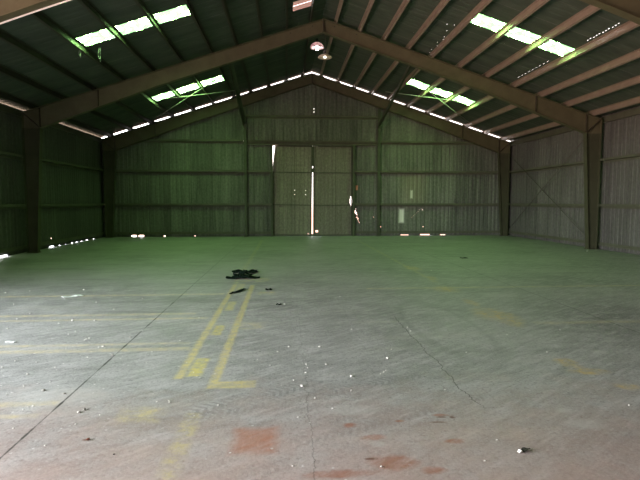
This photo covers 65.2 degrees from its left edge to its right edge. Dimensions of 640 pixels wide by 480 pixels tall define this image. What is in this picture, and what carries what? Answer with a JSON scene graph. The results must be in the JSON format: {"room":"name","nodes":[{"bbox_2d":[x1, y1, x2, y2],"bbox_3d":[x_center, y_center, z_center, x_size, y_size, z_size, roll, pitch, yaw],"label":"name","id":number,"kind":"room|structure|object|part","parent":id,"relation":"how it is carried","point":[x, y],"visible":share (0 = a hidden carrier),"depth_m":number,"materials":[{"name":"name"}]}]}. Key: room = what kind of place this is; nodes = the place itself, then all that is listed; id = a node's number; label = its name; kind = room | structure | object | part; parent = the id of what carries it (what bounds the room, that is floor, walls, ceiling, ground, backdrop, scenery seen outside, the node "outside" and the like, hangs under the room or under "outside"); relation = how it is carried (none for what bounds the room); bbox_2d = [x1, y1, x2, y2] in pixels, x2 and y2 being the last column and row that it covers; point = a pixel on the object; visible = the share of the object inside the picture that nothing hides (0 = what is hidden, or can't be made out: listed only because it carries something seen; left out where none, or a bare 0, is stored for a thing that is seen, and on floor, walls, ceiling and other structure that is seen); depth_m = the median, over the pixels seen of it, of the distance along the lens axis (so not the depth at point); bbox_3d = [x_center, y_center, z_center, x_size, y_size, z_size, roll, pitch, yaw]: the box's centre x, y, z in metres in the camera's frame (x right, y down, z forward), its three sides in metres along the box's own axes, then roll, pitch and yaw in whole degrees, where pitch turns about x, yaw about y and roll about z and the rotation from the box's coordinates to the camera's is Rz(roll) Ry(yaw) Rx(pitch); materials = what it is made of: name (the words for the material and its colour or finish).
{"room":"empty warehouse","nodes":[
{"label":"empty warehouse","id":0,"kind":"room"},
{"bbox_2d":[0,111,103,255],"bbox_3d":[-8.846,-1.268,8.497,0.011,4.431,28.399,0,4,-4],"label":"wall","id":1,"kind":"structure","parent":0,"point":[60,185],"depth_m":17.88,"materials":[{"name":"metal"}]},
{"bbox_2d":[0,103,19,115],"bbox_3d":[-9.038,-3.648,12.012,0.080,0.200,6.780,0,4,-4],"label":"strut","id":2,"kind":"object","parent":1,"relation":"attached to","point":[4,108],"visible":1,"depth_m":14.88,"materials":[{"name":"metal"}]},
{"bbox_2d":[0,151,22,159],"bbox_3d":[-8.999,-2.291,12.116,0.180,0.150,6.785,0,4,-4],"label":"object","id":3,"kind":"structure","parent":1,"relation":"attached to","point":[3,154],"depth_m":14.83,"materials":[{"name":"metal"}]},
{"bbox_2d":[0,246,25,252],"bbox_3d":[-9.039,0.481,12.325,0.100,0.100,6.785,0,4,-4],"label":"base rail","id":4,"kind":"object","parent":1,"relation":"attached to","point":[17,247],"visible":1,"depth_m":14.96,"materials":[{"name":"metal"}]},
{"bbox_2d":[0,204,25,209],"bbox_3d":[-8.999,-0.786,12.231,0.180,0.150,6.785,0,4,-4],"label":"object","id":5,"kind":"structure","parent":1,"relation":"attached to","point":[2,206],"depth_m":14.87,"materials":[{"name":"metal"}]},
{"bbox_2d":[17,110,102,142],"bbox_3d":[-9.513,-4.177,18.917,0.080,0.200,7.084,0,4,-4],"label":"strut","id":6,"kind":"object","parent":1,"relation":"attached to","point":[59,126],"visible":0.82,"depth_m":19.45,"materials":[{"name":"metal"}]},
{"bbox_2d":[19,158,103,172],"bbox_3d":[-9.473,-2.819,19.011,0.180,0.150,7.059,0,4,-4],"label":"wall rail","id":7,"kind":"object","parent":1,"relation":"attached to","point":[44,161],"depth_m":18.84,"materials":[{"name":"metal"}]},
{"bbox_2d":[21,203,104,208],"bbox_3d":[-9.473,-1.314,19.127,0.180,0.150,7.059,0,4,-4],"label":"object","id":8,"kind":"structure","parent":1,"relation":"attached to","point":[95,204],"depth_m":18.84,"materials":[{"name":"metal"}]},
{"bbox_2d":[23,232,105,248],"bbox_3d":[-9.513,-0.047,19.221,0.100,0.100,7.059,0,4,-4],"label":"base rail","id":9,"kind":"object","parent":1,"relation":"attached to","point":[101,233],"visible":0.77,"depth_m":18.92,"materials":[{"name":"metal"}]},
{"bbox_2d":[101,73,510,236],"bbox_3d":[-0.384,-3.905,23.112,18.986,7.460,0.011,0,4,-4],"label":"wall","id":10,"kind":"structure","parent":0,"point":[311,99],"depth_m":23.05,"materials":[{"name":"metal"}]},
{"bbox_2d":[104,138,243,142],"bbox_3d":[-6.539,-4.464,22.546,6.143,0.150,0.180,0,4,-4],"label":"beam","id":11,"kind":"structure","parent":10,"relation":"attached to","point":[147,140],"depth_m":22.59,"materials":[{"name":"metal"}]},
{"bbox_2d":[114,232,244,233],"bbox_3d":[-6.542,-0.319,22.903,6.143,0.100,0.100,0,4,-4],"label":"base rail","id":12,"kind":"object","parent":10,"relation":"attached to","point":[114,232],"visible":0.85,"depth_m":22.90,"materials":[{"name":"metal"}]},
{"bbox_2d":[115,203,243,206],"bbox_3d":[-6.539,-1.592,22.766,6.143,0.150,0.180,0,4,-4],"label":"wall rail","id":13,"kind":"object","parent":10,"relation":"attached to","point":[116,204],"depth_m":22.77,"materials":[{"name":"metal"}]},
{"bbox_2d":[116,170,243,173],"bbox_3d":[-6.539,-3.098,22.651,6.143,0.150,0.180,0,4,-4],"label":"wall rail","id":14,"kind":"object","parent":10,"relation":"attached to","point":[117,171],"depth_m":22.65,"materials":[{"name":"metal"}]},
{"bbox_2d":[247,170,270,173],"bbox_3d":[-2.781,-3.118,22.908,1.110,0.150,0.180,0,4,-4],"label":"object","id":15,"kind":"structure","parent":10,"relation":"attached to","point":[248,171],"depth_m":22.85,"materials":[{"name":"metal"}]},
{"bbox_2d":[248,232,270,233],"bbox_3d":[-2.784,-0.339,23.160,1.110,0.100,0.100,0,4,-4],"label":"base rail","id":16,"kind":"object","parent":10,"relation":"attached to","point":[248,232],"visible":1,"depth_m":23.15,"materials":[{"name":"metal"}]},
{"bbox_2d":[247,203,271,206],"bbox_3d":[-2.781,-1.612,23.023,1.110,0.150,0.180,0,4,-4],"label":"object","id":17,"kind":"structure","parent":10,"relation":"attached to","point":[248,204],"depth_m":22.96,"materials":[{"name":"metal"}]},
{"bbox_2d":[273,145,311,235],"bbox_3d":[-1.302,-2.300,23.180,1.860,4.198,0.057,0,4,-4],"label":"door","id":18,"kind":"structure","parent":10,"relation":"in","point":[292,214],"depth_m":23.21,"materials":[{"name":"green paint"}]},
{"bbox_3d":[-1.331,-0.232,23.335,1.758,0.050,0.042,0,4,-4],"label":"rail","id":19,"kind":"part","parent":18,"relation":"part of","materials":[{"name":"metal"}]},
{"bbox_3d":[-1.290,-3.124,23.116,1.758,0.035,0.042,0,4,-4],"label":"rail","id":20,"kind":"part","parent":18,"relation":"part of","materials":[{"name":"metal"}]},
{"bbox_3d":[-1.179,-4.327,23.032,1.569,0.050,0.042,0,4,-4],"label":"rail","id":21,"kind":"part","parent":18,"relation":"part of","materials":[{"name":"metal"}]},
{"bbox_2d":[246,115,377,119],"bbox_3d":[-0.337,-5.613,22.885,6.010,0.150,0.180,0,4,-4],"label":"beam","id":22,"kind":"structure","parent":10,"relation":"attached to","point":[247,116],"depth_m":22.89,"materials":[{"name":"metal"}]},
{"bbox_2d":[247,140,377,235],"bbox_3d":[-0.337,-2.368,23.133,6.010,4.390,0.180,0,4,-4],"label":"door frame","id":23,"kind":"structure","parent":10,"relation":"attached to","point":[249,142],"depth_m":23.02,"materials":[{"name":"metal"}]},
{"bbox_2d":[311,146,352,235],"bbox_3d":[0.554,-2.296,23.302,1.910,4.198,0.069,0,4,-4],"label":"door","id":24,"kind":"structure","parent":10,"relation":"in","point":[332,165],"depth_m":23.33,"materials":[{"name":"green paint"}]},
{"bbox_3d":[0.591,-1.625,23.360,1.733,0.035,0.042,0,4,-4],"label":"rail","id":25,"kind":"part","parent":24,"relation":"part of","materials":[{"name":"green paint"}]},
{"bbox_3d":[0.591,-0.229,23.467,1.733,0.050,0.042,0,4,-4],"label":"rail","id":26,"kind":"part","parent":24,"relation":"part of","materials":[{"name":"metal"}]},
{"bbox_3d":[0.685,-4.325,23.160,1.544,0.050,0.042,0,4,-4],"label":"rail","id":27,"kind":"part","parent":24,"relation":"part of","materials":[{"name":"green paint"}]},
{"bbox_2d":[354,203,376,206],"bbox_3d":[2.127,-1.638,23.359,1.070,0.150,0.180,0,4,-4],"label":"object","id":28,"kind":"structure","parent":10,"relation":"attached to","point":[355,204],"depth_m":23.30,"materials":[{"name":"metal"}]},
{"bbox_2d":[355,231,376,232],"bbox_3d":[2.125,-0.364,23.496,1.070,0.100,0.100,0,4,-4],"label":"base rail","id":29,"kind":"object","parent":10,"relation":"attached to","point":[355,231],"visible":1,"depth_m":23.48,"materials":[{"name":"metal"}]},
{"bbox_2d":[355,171,377,173],"bbox_3d":[2.127,-3.143,23.243,1.070,0.150,0.180,0,4,-4],"label":"wall rail","id":30,"kind":"object","parent":10,"relation":"attached to","point":[356,172],"depth_m":23.31,"materials":[{"name":"metal"}]},
{"bbox_2d":[380,141,474,144],"bbox_3d":[5.825,-4.529,23.392,6.063,0.150,0.180,0,4,-4],"label":"wall rail","id":31,"kind":"object","parent":10,"relation":"attached to","point":[381,142],"depth_m":23.33,"materials":[{"name":"metal"}]},
{"bbox_2d":[380,171,497,174],"bbox_3d":[5.825,-3.163,23.496,6.063,0.150,0.180,0,4,-4],"label":"wall rail","id":32,"kind":"object","parent":10,"relation":"attached to","point":[381,172],"depth_m":23.46,"materials":[{"name":"metal"}]},
{"bbox_2d":[380,203,498,206],"bbox_3d":[5.825,-1.657,23.612,6.063,0.150,0.180,0,4,-4],"label":"wall rail","id":33,"kind":"object","parent":10,"relation":"attached to","point":[381,204],"depth_m":23.57,"materials":[{"name":"metal"}]},
{"bbox_2d":[380,231,499,232],"bbox_3d":[5.822,-0.384,23.749,6.063,0.100,0.100,0,4,-4],"label":"base rail","id":34,"kind":"object","parent":10,"relation":"attached to","point":[380,231],"visible":0.85,"depth_m":23.73,"materials":[{"name":"metal"}]},
{"bbox_2d":[0,235,639,479],"bbox_3d":[0.591,1.047,9.248,19.696,0.300,28.959,0,4,-4],"label":"floor","id":35,"kind":"structure","parent":0,"point":[567,403],"depth_m":5.02,"materials":[{"name":"concrete"}]},
{"bbox_2d":[61,294,82,297],"bbox_3d":[-4.176,0.947,8.440,0.316,0.015,0.151,-4,6,-42],"label":"paper strip","id":36,"kind":"object","parent":35,"relation":"on","point":[78,294],"visible":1,"depth_m":8.42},
{"bbox_2d":[226,269,259,278],"bbox_3d":[-1.646,0.725,10.940,0.709,0.077,1.228,0,4,-4],"label":"scrap","id":37,"kind":"object","parent":35,"relation":"on","point":[241,272],"visible":1,"depth_m":10.68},
{"bbox_2d":[243,106,247,236],"bbox_3d":[-3.404,-3.105,22.850,0.180,5.904,0.160,0,4,-4],"label":"wall post","id":38,"kind":"object","parent":35,"relation":"on","point":[244,107],"visible":1,"depth_m":22.82,"materials":[{"name":"metal"}]},
{"bbox_2d":[229,63,246,127],"bbox_3d":[-3.196,-5.567,19.622,0.150,1.447,5.954,0,4,-4],"label":"diagonal brace","id":39,"kind":"object","parent":38,"relation":"attached to","point":[231,66],"visible":0.79,"depth_m":19.31,"materials":[{"name":"green paint"}]},
{"bbox_2d":[102,74,509,237],"bbox_3d":[-0.366,-3.825,22.864,18.576,7.338,0.260,0,4,-4],"label":"frame","id":40,"kind":"object","parent":35,"relation":"on","point":[112,144],"visible":1,"depth_m":22.55,"materials":[{"name":"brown metal"}]},
{"bbox_2d":[32,103,111,136],"bbox_3d":[-9.088,-4.391,18.930,0.067,0.196,7.084,0,4,-4],"label":"roof purlin","id":41,"kind":"structure","parent":40,"relation":"on","point":[72,121],"depth_m":19.51,"materials":[{"name":"metal"}]},
{"bbox_2d":[61,94,131,130],"bbox_3d":[-8.210,-4.680,18.968,0.067,0.196,7.084,0,4,-4],"label":"roof purlin","id":42,"kind":"structure","parent":40,"relation":"on","point":[94,112],"depth_m":19.50,"materials":[{"name":"metal"}]},
{"bbox_2d":[91,85,152,123],"bbox_3d":[-7.293,-4.981,19.009,0.067,0.196,7.084,0,4,-4],"label":"roof purlin","id":43,"kind":"structure","parent":40,"relation":"on","point":[120,104],"depth_m":19.43,"materials":[{"name":"metal"}]},
{"bbox_2d":[152,66,193,110],"bbox_3d":[-5.457,-5.584,19.089,0.067,0.196,7.084,0,4,-4],"label":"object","id":44,"kind":"structure","parent":40,"relation":"on","point":[170,87],"depth_m":19.23,"materials":[{"name":"metal"}]},
{"bbox_2d":[181,57,214,104],"bbox_3d":[-4.549,-5.882,19.128,0.067,0.196,7.084,0,4,-4],"label":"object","id":45,"kind":"structure","parent":40,"relation":"on","point":[195,78],"depth_m":19.32,"materials":[{"name":"metal"}]},
{"bbox_2d":[211,48,234,97],"bbox_3d":[-3.631,-6.184,19.168,0.067,0.196,7.084,0,4,-4],"label":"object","id":46,"kind":"structure","parent":40,"relation":"on","point":[219,68],"depth_m":19.38,"materials":[{"name":"metal"}]},
{"bbox_2d":[236,40,251,92],"bbox_3d":[-2.863,-6.436,19.202,0.067,0.196,7.084,0,4,-4],"label":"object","id":47,"kind":"structure","parent":40,"relation":"on","point":[241,61],"depth_m":19.37,"materials":[{"name":"metal"}]},
{"bbox_2d":[262,32,269,86],"bbox_3d":[-2.065,-6.698,19.237,0.067,0.196,7.084,0,4,-4],"label":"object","id":48,"kind":"structure","parent":40,"relation":"on","point":[264,54],"depth_m":19.42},
{"bbox_2d":[286,45,287,81],"bbox_3d":[-1.287,-6.954,19.271,0.067,0.196,7.084,0,4,-4],"label":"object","id":49,"kind":"structure","parent":40,"relation":"on","point":[287,45],"depth_m":18.93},
{"bbox_2d":[303,22,309,76],"bbox_3d":[-0.528,-7.203,19.304,0.067,0.196,7.084,0,4,-4],"label":"roof purlin","id":50,"kind":"structure","parent":40,"relation":"on","point":[307,44],"depth_m":19.41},
{"bbox_2d":[320,18,335,76],"bbox_3d":[0.263,-7.207,19.358,0.067,0.196,7.084,0,4,-4],"label":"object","id":51,"kind":"structure","parent":40,"relation":"on","point":[330,38],"depth_m":18.96,"materials":[{"name":"metal"}]},
{"bbox_2d":[337,27,359,82],"bbox_3d":[1.022,-6.966,19.429,0.067,0.196,7.084,0,4,-4],"label":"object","id":52,"kind":"structure","parent":40,"relation":"on","point":[358,29],"depth_m":19.46,"materials":[{"name":"metal"}]},
{"bbox_2d":[353,35,383,88],"bbox_3d":[1.800,-6.718,19.501,0.067,0.196,7.084,0,4,-4],"label":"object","id":53,"kind":"structure","parent":40,"relation":"on","point":[373,55],"depth_m":19.53,"materials":[{"name":"metal"}]},
{"bbox_2d":[371,44,408,94],"bbox_3d":[2.598,-6.465,19.575,0.067,0.196,7.084,0,4,-4],"label":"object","id":54,"kind":"structure","parent":40,"relation":"on","point":[395,63],"depth_m":19.65,"materials":[{"name":"metal"}]},
{"bbox_2d":[387,53,432,100],"bbox_3d":[3.366,-6.220,19.647,0.067,0.196,7.084,0,4,-4],"label":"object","id":55,"kind":"structure","parent":40,"relation":"on","point":[415,71],"depth_m":19.07,"materials":[{"name":"metal"}]},
{"bbox_2d":[406,63,459,106],"bbox_3d":[4.284,-5.928,19.733,0.067,0.196,7.084,0,4,-4],"label":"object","id":56,"kind":"structure","parent":40,"relation":"on","point":[440,80],"depth_m":19.79,"materials":[{"name":"metal"}]},
{"bbox_2d":[426,72,486,113],"bbox_3d":[5.192,-5.640,19.817,0.067,0.196,7.084,0,4,-4],"label":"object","id":57,"kind":"structure","parent":40,"relation":"on","point":[462,90],"depth_m":19.84,"materials":[{"name":"metal"}]},
{"bbox_2d":[445,82,514,120],"bbox_3d":[6.110,-5.348,19.902,0.067,0.196,7.084,0,4,-4],"label":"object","id":58,"kind":"structure","parent":40,"relation":"on","point":[486,98],"depth_m":20.07,"materials":[{"name":"metal"}]},
{"bbox_2d":[464,92,541,127],"bbox_3d":[7.027,-5.056,19.988,0.067,0.196,7.084,0,4,-4],"label":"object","id":59,"kind":"structure","parent":40,"relation":"on","point":[509,107],"depth_m":20.26,"materials":[{"name":"metal"}]},
{"bbox_2d":[483,101,567,133],"bbox_3d":[7.945,-4.764,20.073,0.067,0.196,7.084,0,4,-4],"label":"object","id":60,"kind":"structure","parent":40,"relation":"on","point":[530,116],"depth_m":20.40,"materials":[{"name":"metal"}]},
{"bbox_2d":[501,110,592,140],"bbox_3d":[8.823,-4.485,20.155,0.067,0.196,7.084,0,4,-4],"label":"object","id":61,"kind":"structure","parent":40,"relation":"on","point":[552,124],"depth_m":20.60,"materials":[{"name":"metal"}]},
{"bbox_2d":[21,19,601,252],"bbox_3d":[0.101,-3.306,16.080,18.576,7.338,0.260,0,4,-4],"label":"frame","id":62,"kind":"object","parent":35,"relation":"on","point":[34,120],"visible":1,"depth_m":15.76,"materials":[{"name":"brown metal"}]},
{"bbox_2d":[0,90,32,108],"bbox_3d":[-8.613,-3.863,12.024,0.067,0.196,6.780,0,4,-4],"label":"roof purlin","id":63,"kind":"structure","parent":62,"relation":"on","point":[4,95],"depth_m":14.42,"materials":[{"name":"metal"}]},
{"bbox_2d":[0,64,61,99],"bbox_3d":[-7.735,-4.151,12.063,0.067,0.196,6.780,0,4,-4],"label":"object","id":64,"kind":"structure","parent":62,"relation":"on","point":[4,70],"depth_m":13.45,"materials":[{"name":"metal"}]},
{"bbox_2d":[0,28,92,89],"bbox_3d":[-6.817,-4.453,12.103,0.067,0.196,6.780,0,4,-4],"label":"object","id":65,"kind":"structure","parent":62,"relation":"on","point":[5,36],"depth_m":12.26,"materials":[{"name":"metal"}]},
{"bbox_2d":[28,9,122,80],"bbox_3d":[-5.899,-4.754,12.143,0.067,0.196,6.780,0,4,-4],"label":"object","id":66,"kind":"structure","parent":62,"relation":"on","point":[40,16],"depth_m":11.95,"materials":[{"name":"metal"}]},
{"bbox_2d":[77,0,152,71],"bbox_3d":[-4.982,-5.056,12.183,0.067,0.196,6.780,0,4,-4],"label":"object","id":67,"kind":"structure","parent":62,"relation":"on","point":[87,4],"depth_m":12.07,"materials":[{"name":"metal"}]},
{"bbox_2d":[122,75,173,117],"bbox_3d":[-6.375,-5.283,19.049,0.067,0.196,7.084,0,4,-4],"label":"roof purlin","id":68,"kind":"structure","parent":62,"relation":"on","point":[146,96],"depth_m":19.33,"materials":[{"name":"metal"}]},
{"bbox_2d":[134,0,182,61],"bbox_3d":[-4.074,-5.354,12.223,0.067,0.196,6.780,0,4,-4],"label":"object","id":69,"kind":"structure","parent":62,"relation":"on","point":[140,3],"depth_m":12.66,"materials":[{"name":"metal"}]},
{"bbox_2d":[184,0,212,52],"bbox_3d":[-3.156,-5.655,12.263,0.067,0.196,6.780,0,4,-4],"label":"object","id":70,"kind":"structure","parent":62,"relation":"on","point":[188,3],"depth_m":13.25,"materials":[{"name":"metal"}]},
{"bbox_2d":[221,0,236,45],"bbox_3d":[-2.388,-5.907,12.296,0.067,0.196,6.780,0,4,-4],"label":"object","id":71,"kind":"structure","parent":62,"relation":"on","point":[223,2],"depth_m":13.70,"materials":[{"name":"metal"}]},
{"bbox_2d":[255,0,262,37],"bbox_3d":[-1.590,-6.170,12.331,0.067,0.196,6.780,0,4,-4],"label":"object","id":72,"kind":"structure","parent":62,"relation":"on","point":[256,1],"depth_m":14.05,"materials":[{"name":"metal"}]},
{"bbox_2d":[286,0,287,29],"bbox_3d":[-0.811,-6.425,12.365,0.067,0.196,6.780,0,4,-4],"label":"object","id":73,"kind":"structure","parent":62,"relation":"on","point":[286,0],"depth_m":14.43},
{"bbox_2d":[310,0,314,22],"bbox_3d":[-0.053,-6.674,12.398,0.067,0.196,6.780,0,4,-4],"label":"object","id":74,"kind":"structure","parent":62,"relation":"on","point":[313,1],"depth_m":14.84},
{"bbox_2d":[335,0,343,22],"bbox_3d":[0.739,-6.678,12.453,0.067,0.196,6.780,0,4,-4],"label":"roof purlin","id":75,"kind":"structure","parent":62,"relation":"on","point":[340,1],"depth_m":14.94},
{"bbox_2d":[359,0,374,31],"bbox_3d":[1.497,-6.437,12.523,0.067,0.196,6.780,0,4,-4],"label":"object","id":76,"kind":"structure","parent":62,"relation":"on","point":[370,4],"depth_m":14.61,"materials":[{"name":"metal"}]},
{"bbox_2d":[383,0,409,39],"bbox_3d":[2.275,-6.190,12.596,0.067,0.196,6.780,0,4,-4],"label":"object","id":77,"kind":"structure","parent":62,"relation":"on","point":[404,3],"depth_m":14.21,"materials":[{"name":"metal"}]},
{"bbox_2d":[408,0,449,48],"bbox_3d":[3.073,-5.936,12.670,0.067,0.196,6.780,0,4,-4],"label":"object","id":78,"kind":"structure","parent":62,"relation":"on","point":[443,3],"depth_m":13.80,"materials":[{"name":"metal"}]},
{"bbox_2d":[431,0,491,57],"bbox_3d":[3.841,-5.692,12.742,0.067,0.196,6.780,0,4,-4],"label":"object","id":79,"kind":"structure","parent":62,"relation":"on","point":[482,4],"depth_m":13.37,"materials":[{"name":"metal"}]},
{"bbox_2d":[459,0,549,67],"bbox_3d":[4.759,-5.400,12.827,0.067,0.196,6.780,0,4,-4],"label":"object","id":80,"kind":"structure","parent":62,"relation":"on","point":[537,4],"depth_m":12.82,"materials":[{"name":"metal"}]},
{"bbox_2d":[486,5,599,77],"bbox_3d":[5.667,-5.111,12.912,0.067,0.196,6.780,0,4,-4],"label":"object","id":81,"kind":"structure","parent":62,"relation":"on","point":[589,10],"depth_m":12.53,"materials":[{"name":"metal"}]},
{"bbox_2d":[513,21,639,86],"bbox_3d":[6.585,-4.819,12.997,0.067,0.196,6.780,0,4,-4],"label":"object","id":82,"kind":"structure","parent":62,"relation":"on","point":[628,26],"depth_m":12.68,"materials":[{"name":"metal"}]},
{"bbox_2d":[540,48,639,96],"bbox_3d":[7.503,-4.528,13.082,0.067,0.196,6.780,0,4,-4],"label":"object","id":83,"kind":"structure","parent":62,"relation":"on","point":[631,56],"depth_m":13.59,"materials":[{"name":"metal"}]},
{"bbox_2d":[567,75,639,106],"bbox_3d":[8.420,-4.236,13.168,0.067,0.196,6.780,0,4,-4],"label":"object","id":84,"kind":"structure","parent":62,"relation":"on","point":[635,80],"depth_m":14.55,"materials":[{"name":"metal"}]},
{"bbox_2d":[592,96,639,115],"bbox_3d":[9.298,-3.957,13.250,0.067,0.196,6.780,0,4,-4],"label":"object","id":85,"kind":"structure","parent":62,"relation":"on","point":[636,100],"depth_m":15.39,"materials":[{"name":"metal"}]},
{"bbox_2d":[0,0,639,24],"bbox_3d":[0.565,-2.789,9.325,18.576,7.338,0.260,0,4,-4],"label":"frame","id":86,"kind":"object","parent":35,"relation":"on","point":[629,10],"visible":1,"depth_m":9.44,"materials":[{"name":"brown metal"}]},
{"bbox_2d":[0,0,70,24],"bbox_3d":[-5.245,-4.019,8.957,4.011,1.465,0.032,0,4,-4],"label":"conduit","id":87,"kind":"object","parent":86,"relation":"attached to","point":[23,15],"visible":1,"depth_m":8.95,"materials":[{"name":"white plastic"}]},
{"bbox_2d":[376,108,380,235],"bbox_3d":[2.732,-3.127,23.270,0.180,5.884,0.160,0,4,-4],"label":"wall post","id":88,"kind":"object","parent":35,"relation":"on","point":[379,109],"visible":0.98,"depth_m":23.26,"materials":[{"name":"metal"}]},
{"bbox_2d":[378,65,411,128],"bbox_3d":[2.940,-5.590,20.043,0.150,1.427,5.954,0,4,-4],"label":"diagonal brace","id":89,"kind":"object","parent":88,"relation":"attached to","point":[406,72],"visible":0.79,"depth_m":19.55,"materials":[{"name":"green paint"}]},
{"bbox_2d":[517,447,529,452],"bbox_3d":[1.314,1.347,3.216,0.105,0.014,0.038,-2,5,-27],"label":"dry leaf","id":90,"kind":"object","parent":35,"relation":"on","point":[523,449],"visible":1,"depth_m":3.21,"materials":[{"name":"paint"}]},
{"bbox_2d":[0,0,639,140],"bbox_3d":[0.604,-5.040,8.728,19.436,3.147,28.649,0,4,-4],"label":"ceiling","id":91,"kind":"structure","parent":0,"point":[71,15],"depth_m":14.58,"materials":[{"name":"metal"}]},
{"bbox_2d":[76,5,189,45],"bbox_3d":[-4.638,-5.292,12.375,2.900,0.943,0.680,0,4,-4],"label":"sheet","id":92,"kind":"object","parent":91,"relation":"attached to","point":[181,11],"visible":0.66,"depth_m":12.39,"materials":[{"name":"plastic"}]},
{"bbox_2d":[156,79,215,117],"bbox_3d":[-5.390,-5.528,19.764,4.107,0.965,0.028,4,6,41],"label":"rod","id":93,"kind":"object","parent":91,"relation":"attached to","point":[215,79],"visible":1,"depth_m":19.70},
{"bbox_2d":[152,75,223,100],"bbox_3d":[-5.109,-5.815,19.209,2.900,0.943,0.820,0,4,-4],"label":"sheet","id":94,"kind":"object","parent":91,"relation":"attached to","point":[219,78],"visible":0.62,"depth_m":19.21,"materials":[{"name":"plastic"}]},
{"bbox_2d":[161,90,234,99],"bbox_3d":[-4.660,-5.733,19.698,3.451,0.884,0.028,-4,6,-43],"label":"rod","id":95,"kind":"object","parent":91,"relation":"attached to","point":[232,90],"visible":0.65,"depth_m":19.60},
{"bbox_2d":[293,0,310,5],"bbox_3d":[-0.494,-6.868,14.233,0.700,0.252,0.630,0,4,-4],"label":"sheet","id":96,"kind":"object","parent":91,"relation":"attached to","point":[299,1],"visible":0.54,"depth_m":14.45,"materials":[{"name":"beige"}]},
{"bbox_2d":[293,1,311,10],"bbox_3d":[-0.535,-6.911,14.840,0.700,0.246,0.550,0,4,-4],"label":"sheet","id":97,"kind":"object","parent":91,"relation":"attached to","point":[304,5],"visible":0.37,"depth_m":14.75,"materials":[{"name":"beige"}]},
{"bbox_2d":[310,38,323,49],"bbox_3d":[-0.105,-6.956,17.555,0.500,0.580,0.500,0,4,-4],"label":"pendant lamp","id":98,"kind":"object","parent":91,"relation":"hanging from","point":[316,45],"visible":0.98,"depth_m":17.52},
{"bbox_3d":[-0.105,-6.845,17.564,0.500,0.192,0.500,0,4,-4],"label":"lamp shade","id":99,"kind":"part","parent":98,"relation":"part of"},
{"bbox_2d":[318,50,331,59],"bbox_3d":[0.175,-6.811,17.586,0.500,0.814,0.500,0,4,-4],"label":"pendant lamp","id":100,"kind":"object","parent":91,"relation":"hanging from","point":[324,56],"visible":1,"depth_m":17.62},
{"bbox_3d":[0.175,-6.481,17.611,0.500,0.125,0.500,0,4,-4],"label":"lamp shade","id":101,"kind":"part","parent":100,"relation":"part of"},
{"bbox_2d":[389,92,454,100],"bbox_3d":[4.080,-5.891,20.488,3.196,0.803,0.028,3,5,37],"label":"rod","id":102,"kind":"object","parent":91,"relation":"attached to","point":[389,92],"visible":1,"depth_m":20.41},
{"bbox_2d":[407,79,474,104],"bbox_3d":[4.828,-5.867,19.888,2.900,0.943,0.820,0,4,-4],"label":"sheet","id":103,"kind":"object","parent":91,"relation":"attached to","point":[412,82],"visible":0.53,"depth_m":19.89,"materials":[{"name":"plastic"}]},
{"bbox_2d":[424,88,469,122],"bbox_3d":[5.281,-5.482,20.552,0.028,0.933,3.828,4,6,43],"label":"rod","id":104,"kind":"object","parent":91,"relation":"attached to","point":[424,88],"visible":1,"depth_m":20.36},
{"bbox_2d":[471,13,574,55],"bbox_3d":[5.298,-5.344,13.054,2.900,0.943,0.680,0,4,-4],"label":"sheet","id":105,"kind":"object","parent":91,"relation":"attached to","point":[484,21],"visible":0.66,"depth_m":13.07,"materials":[{"name":"plastic"}]},
{"bbox_2d":[508,106,639,254],"bbox_3d":[10.017,-1.392,9.786,0.011,4.482,28.399,0,4,-4],"label":"wall","id":106,"kind":"structure","parent":0,"point":[619,181],"depth_m":18.52,"materials":[{"name":"metal"}]},
{"bbox_2d":[508,230,599,243],"bbox_3d":[9.231,-0.145,20.503,0.100,0.100,7.059,0,4,-4],"label":"base rail","id":107,"kind":"object","parent":106,"relation":"attached to","point":[514,232],"visible":0.73,"depth_m":20.04,"materials":[{"name":"metal"}]},
{"bbox_2d":[508,203,601,207],"bbox_3d":[9.191,-1.411,20.403,0.180,0.150,7.059,0,4,-4],"label":"wall rail","id":108,"kind":"object","parent":106,"relation":"attached to","point":[509,204],"depth_m":20.22,"materials":[{"name":"metal"}]},
{"bbox_2d":[508,141,582,229],"bbox_3d":[9.065,-2.128,20.265,0.022,3.769,6.211,0,4,-4],"label":"rod","id":109,"kind":"object","parent":108,"relation":"attached to","point":[582,141],"visible":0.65,"depth_m":19.95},
{"bbox_2d":[513,159,584,235],"bbox_3d":[9.087,-1.982,20.328,0.022,3.469,6.311,0,4,-4],"label":"rod","id":110,"kind":"object","parent":108,"relation":"attached to","point":[513,159],"visible":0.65,"depth_m":19.82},
{"bbox_2d":[509,161,603,174],"bbox_3d":[9.191,-2.917,20.288,0.180,0.150,7.059,0,4,-4],"label":"wall rail","id":111,"kind":"object","parent":106,"relation":"attached to","point":[580,163],"depth_m":20.00,"materials":[{"name":"metal"}]},
{"bbox_2d":[510,117,604,145],"bbox_3d":[9.229,-4.275,20.199,0.080,0.200,7.084,0,4,-4],"label":"strut","id":112,"kind":"object","parent":106,"relation":"attached to","point":[564,129],"visible":0.76,"depth_m":20.59,"materials":[{"name":"metal"}]},
{"bbox_2d":[599,204,639,208],"bbox_3d":[9.665,-0.884,13.508,0.180,0.150,6.785,0,4,-4],"label":"wall rail","id":113,"kind":"object","parent":106,"relation":"attached to","point":[607,206],"depth_m":15.78,"materials":[{"name":"metal"}]},
{"bbox_2d":[600,153,639,162],"bbox_3d":[9.665,-2.389,13.393,0.180,0.150,6.785,0,4,-4],"label":"wall rail","id":114,"kind":"object","parent":106,"relation":"attached to","point":[631,156],"depth_m":15.78,"materials":[{"name":"metal"}]},
{"bbox_2d":[603,107,639,122],"bbox_3d":[9.704,-3.747,13.294,0.080,0.200,6.780,0,4,-4],"label":"strut","id":115,"kind":"object","parent":106,"relation":"attached to","point":[636,111],"visible":1,"depth_m":15.79,"materials":[{"name":"metal"}]}
]}

